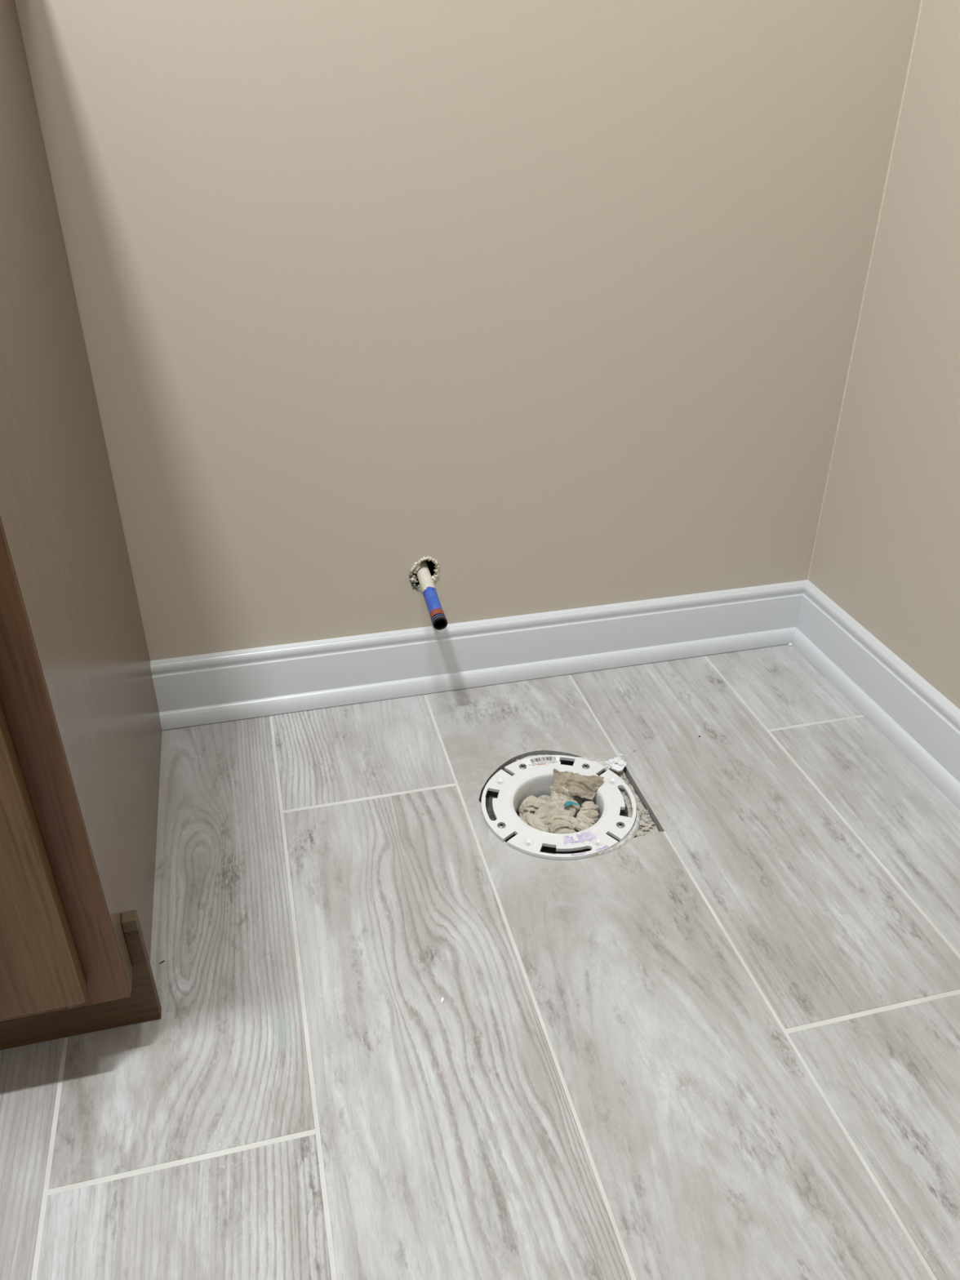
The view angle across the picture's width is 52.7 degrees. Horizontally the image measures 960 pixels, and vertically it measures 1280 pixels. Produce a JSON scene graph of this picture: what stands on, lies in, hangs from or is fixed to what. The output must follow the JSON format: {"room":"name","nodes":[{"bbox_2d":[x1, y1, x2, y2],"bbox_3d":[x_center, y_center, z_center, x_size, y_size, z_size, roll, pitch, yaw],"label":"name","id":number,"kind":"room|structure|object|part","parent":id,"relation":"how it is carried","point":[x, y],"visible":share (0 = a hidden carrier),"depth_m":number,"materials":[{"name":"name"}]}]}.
{"room":"bathroom","nodes":[
{"label":"bathroom","id":0,"kind":"room"},
{"bbox_2d":[14,0,920,660],"bbox_3d":[-0.792,-0.898,0.591,2.600,2.470,0.070,-7,32,-12],"label":"wall","id":1,"kind":"structure","parent":0,"point":[553,304],"depth_m":1.08,"materials":[{"name":"paint"}]},
{"bbox_2d":[408,555,439,590],"bbox_3d":[-0.072,-0.087,1.249,0.042,0.049,0.011,-7,32,-12],"label":"torn drywall","id":2,"kind":"object","parent":1,"relation":"attached to","point":[412,578],"visible":0.8,"depth_m":1.25,"materials":[{"name":"paint"}]},
{"bbox_2d":[416,560,447,630],"bbox_3d":[-0.066,-0.065,1.226,0.018,0.039,0.151,-7,32,-12],"label":"pipe stub","id":3,"kind":"object","parent":1,"relation":"attached to","point":[438,620],"visible":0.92,"depth_m":1.20,"materials":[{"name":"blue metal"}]},
{"bbox_2d":[159,626,795,729],"bbox_3d":[0.029,0.048,1.336,0.903,0.022,0.010,-7,32,-12],"label":"trim","id":4,"kind":"structure","parent":1,"relation":"attached to","point":[172,719],"depth_m":1.32,"materials":[{"name":"white paint"}]},
{"bbox_2d":[150,579,807,711],"bbox_3d":[0.033,0.012,1.329,0.916,0.092,0.013,-7,32,-12],"label":"baseboard","id":5,"kind":"structure","parent":1,"relation":"attached to","point":[183,682],"depth_m":1.31,"materials":[{"name":"white paint"}]},
{"bbox_2d":[807,0,923,580],"bbox_3d":[0.477,-1.092,0.802,0.002,2.345,0.002,-7,32,-12],"label":"trim","id":6,"kind":"structure","parent":1,"relation":"attached to","point":[922,1],"depth_m":1.19,"materials":[{"name":"beige paint"}]},
{"bbox_2d":[0,644,959,1279],"bbox_3d":[-0.494,0.765,0.192,2.600,0.030,2.400,-7,32,-12],"label":"floor","id":7,"kind":"structure","parent":0,"point":[722,1042],"depth_m":0.87,"materials":[{"name":"grey tile"}]},
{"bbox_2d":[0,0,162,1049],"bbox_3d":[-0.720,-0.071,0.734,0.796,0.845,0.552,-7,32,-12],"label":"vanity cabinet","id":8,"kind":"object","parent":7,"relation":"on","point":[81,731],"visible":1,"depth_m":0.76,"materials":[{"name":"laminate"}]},
{"bbox_3d":[-0.487,-0.002,0.558,0.352,0.722,0.019,-7,32,-12],"label":"door","id":9,"kind":"part","parent":8,"relation":"part of","materials":[{"name":"brown wood"}]},
{"bbox_3d":[-0.673,0.009,0.534,0.784,0.776,0.019,-7,32,-12],"label":"frame","id":10,"kind":"part","parent":8,"relation":"part of","materials":[{"name":"brown wood"}]},
{"bbox_2d":[480,760,604,803],"bbox_3d":[0.069,0.166,1.174,0.174,0.006,0.071,-11,33,-17],"label":"toilet flange slots","id":11,"kind":"object","parent":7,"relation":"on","point":[565,762],"visible":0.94,"depth_m":1.20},
{"bbox_2d":[481,755,636,859],"bbox_3d":[0.090,0.232,1.145,0.178,0.105,0.178,-7,32,-12],"label":"flange","id":12,"kind":"object","parent":7,"relation":"in","point":[533,775],"visible":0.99,"depth_m":1.11,"materials":[{"name":"white plastic"}]},
{"bbox_3d":[0.024,0.170,1.151,0.012,0.004,0.012,-7,32,-12],"label":"screw seat","id":13,"kind":"part","parent":12,"relation":"part of","materials":[{"name":"white plastic"}]},
{"bbox_3d":[0.024,0.209,1.086,0.012,0.004,0.012,-7,32,-12],"label":"screw seat","id":14,"kind":"part","parent":12,"relation":"part of","materials":[{"name":"white plastic"}]},
{"bbox_3d":[0.053,0.223,1.062,0.012,0.004,0.012,-7,32,-12],"label":"screw seat","id":15,"kind":"part","parent":12,"relation":"part of","materials":[{"name":"white plastic"}]},
{"bbox_2d":[518,754,542,760],"bbox_3d":[0.065,0.144,1.194,0.040,0.004,0.010,-7,32,-12],"label":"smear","id":16,"kind":"object","parent":12,"relation":"on","point":[530,756],"visible":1,"depth_m":1.19,"materials":[{"name":"white"}]},
{"bbox_2d":[528,755,555,766],"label":"print","id":17,"kind":"object","parent":12,"relation":"on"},
{"bbox_2d":[518,768,604,833],"bbox_3d":[0.091,0.195,1.125,0.097,0.043,0.094,6,31,9],"label":"rag","id":18,"kind":"object","parent":12,"relation":"in","point":[560,812],"visible":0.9,"depth_m":1.12,"materials":[{"name":"beige fabric"}]},
{"bbox_2d":[576,756,612,770],"bbox_3d":[0.138,0.148,1.188,0.053,0.005,0.018,14,34,21],"label":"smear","id":19,"kind":"object","parent":12,"relation":"on","point":[601,762],"visible":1,"depth_m":1.19,"materials":[{"name":"white"}]},
{"bbox_3d":[0.129,0.223,1.062,0.012,0.004,0.012,-7,32,-12],"label":"screw seat","id":20,"kind":"part","parent":12,"relation":"part of","materials":[{"name":"white plastic"}]},
{"bbox_3d":[0.157,0.169,1.152,0.012,0.004,0.012,-7,32,-12],"label":"screw seat","id":21,"kind":"part","parent":12,"relation":"part of","materials":[{"name":"white plastic"}]},
{"bbox_2d":[597,810,639,856],"bbox_3d":[0.161,0.217,1.075,0.019,0.005,0.089,21,37,31],"label":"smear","id":22,"kind":"object","parent":12,"relation":"on","point":[632,834],"visible":1,"depth_m":1.07,"materials":[{"name":"white"}]},
{"bbox_3d":[0.157,0.208,1.087,0.012,0.004,0.012,-7,32,-12],"label":"screw seat","id":23,"kind":"part","parent":12,"relation":"part of","materials":[{"name":"white plastic"}]},
{"bbox_2d":[511,754,658,837],"bbox_3d":[0.142,0.175,1.155,0.099,0.011,0.202,-25,39,-35],"label":"rubble","id":24,"kind":"object","parent":7,"relation":"on","point":[647,826],"visible":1,"depth_m":1.12,"materials":[{"name":"beige concrete"}]},
{"bbox_2d":[595,756,626,772],"bbox_3d":[0.160,0.148,1.183,0.039,0.008,0.022,15,34,23],"label":"shard","id":25,"kind":"object","parent":7,"relation":"on","point":[618,766],"visible":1,"depth_m":1.18},
{"bbox_2d":[808,0,959,709],"bbox_3d":[0.817,-0.448,-0.153,0.100,2.470,2.400,-7,32,-12],"label":"wall","id":26,"kind":"structure","parent":0,"point":[886,553],"depth_m":1.14,"materials":[{"name":"paint"}]},
{"bbox_2d":[791,627,959,809],"bbox_3d":[0.751,0.587,0.442,0.010,0.021,2.387,-7,32,-12],"label":"trim","id":27,"kind":"structure","parent":26,"relation":"attached to","point":[925,762],"depth_m":1.24,"materials":[{"name":"white paint"}]},
{"bbox_2d":[795,580,959,782],"bbox_3d":[0.761,0.552,0.431,0.013,0.092,2.400,-7,32,-12],"label":"baseboard","id":28,"kind":"structure","parent":26,"relation":"attached to","point":[927,716],"depth_m":1.24,"materials":[{"name":"white paint"}]}
]}

